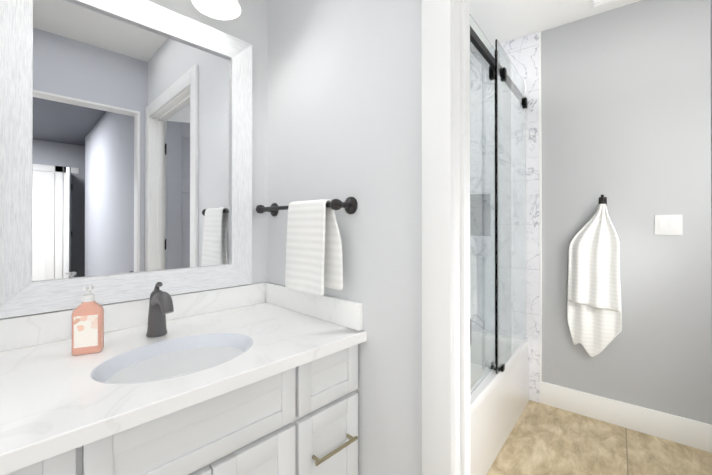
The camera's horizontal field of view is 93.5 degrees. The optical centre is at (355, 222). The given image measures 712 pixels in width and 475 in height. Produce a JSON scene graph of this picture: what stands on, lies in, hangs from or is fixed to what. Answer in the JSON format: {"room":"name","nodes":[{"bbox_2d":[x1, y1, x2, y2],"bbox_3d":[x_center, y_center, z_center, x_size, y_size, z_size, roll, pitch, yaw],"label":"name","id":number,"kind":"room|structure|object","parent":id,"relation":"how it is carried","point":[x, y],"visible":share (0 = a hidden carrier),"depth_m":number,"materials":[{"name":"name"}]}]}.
{"room":"bathroom","nodes":[
{"label":"bathroom","id":0,"kind":"room"},
{"bbox_2d":[147,0,266,283],"bbox_3d":[-0.736,-0.045,1.131,0.150,2.510,0.870,0,0,44],"label":"wall","id":1,"kind":"structure","parent":0,"point":[250,27],"depth_m":1.39,"materials":[{"name":"white paint"}]},
{"bbox_2d":[0,0,251,318],"bbox_3d":[-0.677,-0.238,1.096,0.024,0.965,0.722,0,0,44],"label":"mirror","id":2,"kind":"object","parent":1,"relation":"attached to","point":[125,150],"visible":0.94,"depth_m":1.04,"materials":[{"name":"white wood"}]},
{"bbox_2d":[191,0,240,19],"bbox_3d":[-0.613,-0.868,1.036,0.204,0.255,0.600,0,0,44],"label":"sconce","id":3,"kind":"object","parent":1,"relation":"attached to","point":[224,9],"visible":1,"depth_m":1.20,"materials":[{"name":"white glass"}]},
{"bbox_2d":[267,0,421,474],"bbox_3d":[0.214,-0.046,0.908,2.320,2.510,0.090,0,0,44],"label":"wall","id":4,"kind":"structure","parent":0,"point":[336,99],"depth_m":1.02,"materials":[{"name":"white paint"}]},
{"bbox_2d":[256,197,357,215],"bbox_3d":[-0.204,-0.055,1.194,0.503,0.056,0.085,0,0,44],"label":"towel bar","id":5,"kind":"object","parent":4,"relation":"attached to","point":[349,205],"visible":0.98,"depth_m":1.05,"materials":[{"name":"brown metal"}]},
{"bbox_2d":[285,199,342,295],"bbox_3d":[-0.145,0.077,1.098,0.246,0.304,0.058,0,0,44],"label":"towel","id":6,"kind":"object","parent":5,"relation":"hanging from","point":[314,264],"visible":1,"depth_m":1.07,"materials":[{"name":"fabric"}]},
{"bbox_2d":[422,0,469,474],"bbox_3d":[0.584,0.140,0.547,1.083,2.135,0.128,0,0,44],"label":"door frame","id":7,"kind":"structure","parent":4,"relation":"attached to","point":[445,237],"depth_m":0.79,"materials":[{"name":"white wood"}]},
{"bbox_2d":[470,0,640,45],"bbox_3d":[0.575,-1.339,1.326,2.700,0.080,3.215,0,0,44],"label":"ceiling","id":8,"kind":"structure","parent":0,"point":[501,21],"depth_m":2.08,"materials":[{"name":"white paint"}]},
{"bbox_2d":[589,0,618,8],"bbox_3d":[1.437,-1.288,1.837,0.260,0.018,0.260,0,0,38],"label":"ceiling vent","id":9,"kind":"object","parent":8,"relation":"in","point":[595,3],"visible":1,"depth_m":1.95,"materials":[{"name":"white"}]},
{"bbox_2d":[486,400,711,474],"bbox_3d":[0.944,1.241,1.464,2.393,0.060,1.840,0,0,38],"label":"floor","id":10,"kind":"structure","parent":0,"point":[543,439],"depth_m":1.77,"materials":[{"name":"tile"}]},
{"bbox_2d":[470,340,528,474],"bbox_3d":[0.409,1.007,1.919,0.770,0.409,1.542,0,0,38],"label":"bathtub","id":11,"kind":"object","parent":10,"relation":"on","point":[499,401],"visible":0.12,"depth_m":1.75,"materials":[{"name":"white ceramic"}]},
{"bbox_2d":[470,14,526,394],"bbox_3d":[0.684,-0.082,1.719,0.074,1.762,1.537,0,0,38],"label":"shower door","id":12,"kind":"structure","parent":11,"relation":"on","point":[498,102],"depth_m":1.80,"materials":[{"name":"clear glass"}]},
{"bbox_2d":[541,0,711,424],"bbox_3d":[1.477,-0.041,2.156,2.393,2.510,0.100,0,0,38],"label":"wall","id":13,"kind":"structure","parent":0,"point":[626,110],"depth_m":1.94,"materials":[{"name":"grey paint"}]},
{"bbox_2d":[493,31,541,402],"bbox_3d":[0.434,-0.042,1.905,0.857,2.509,1.745,0,0,38],"label":"wall","id":14,"kind":"structure","parent":13,"relation":"attached to","point":[523,53],"depth_m":2.29,"materials":[{"name":"stone"}]},
{"bbox_2d":[599,195,606,205],"bbox_3d":[1.498,-0.126,2.034,0.040,0.087,0.066,0,0,38],"label":"towel hook","id":15,"kind":"object","parent":13,"relation":"attached to","point":[602,199],"visible":0.65,"depth_m":2.05,"materials":[{"name":"black metal"}]},
{"bbox_2d":[567,204,621,356],"bbox_3d":[1.450,0.350,2.044,0.265,0.918,0.066,0,0,38],"label":"towel","id":16,"kind":"object","parent":15,"relation":"hanging from","point":[594,314],"visible":1,"depth_m":2.01,"materials":[{"name":"fabric"}]},
{"bbox_2d":[540,381,711,452],"bbox_3d":[1.756,1.140,1.862,1.298,0.145,0.015,0,0,38],"label":"baseboard","id":17,"kind":"structure","parent":13,"relation":"attached to","point":[683,430],"depth_m":1.96,"materials":[{"name":"white wood"}]},
{"bbox_2d":[654,215,682,234],"bbox_3d":[1.749,0.012,1.876,0.116,0.114,0.008,0,0,38],"label":"light switch","id":18,"kind":"object","parent":13,"relation":"attached to","point":[668,224],"visible":1,"depth_m":1.87,"materials":[{"name":"white plastic"}]},
{"bbox_2d":[710,0,711,298],"bbox_3d":[1.067,0.186,0.683,0.048,2.020,0.885,0,0,18],"label":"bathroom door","id":19,"kind":"structure","parent":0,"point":[711,132],"depth_m":1.11,"materials":[{"name":"grey"}]},
{"bbox_3d":[-0.021,1.237,0.392,1.940,0.060,1.060,0,0,44],"label":"floor","id":20,"kind":"structure","parent":0,"visible":0},
{"bbox_2d":[0,282,366,474],"bbox_3d":[-0.488,0.727,0.889,0.578,0.961,0.913,0,0,44],"label":"bathroom vanity","id":21,"kind":"object","parent":20,"relation":"on","point":[261,378],"visible":1,"depth_m":0.81,"materials":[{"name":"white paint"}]},
{"bbox_2d":[72,285,103,354],"bbox_3d":[-0.679,0.243,0.847,0.062,0.168,0.051,0,0,-24],"label":"soap bottle","id":22,"kind":"object","parent":21,"relation":"on","point":[88,325],"visible":1,"depth_m":0.84,"materials":[{"name":"pink"}]},
{"bbox_2d":[146,282,173,336],"bbox_3d":[-0.556,0.249,0.957,0.140,0.157,0.054,0,0,44],"label":"faucet","id":23,"kind":"object","parent":21,"relation":"on","point":[160,304],"visible":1,"depth_m":0.96,"materials":[{"name":"grey metal"}]}
]}

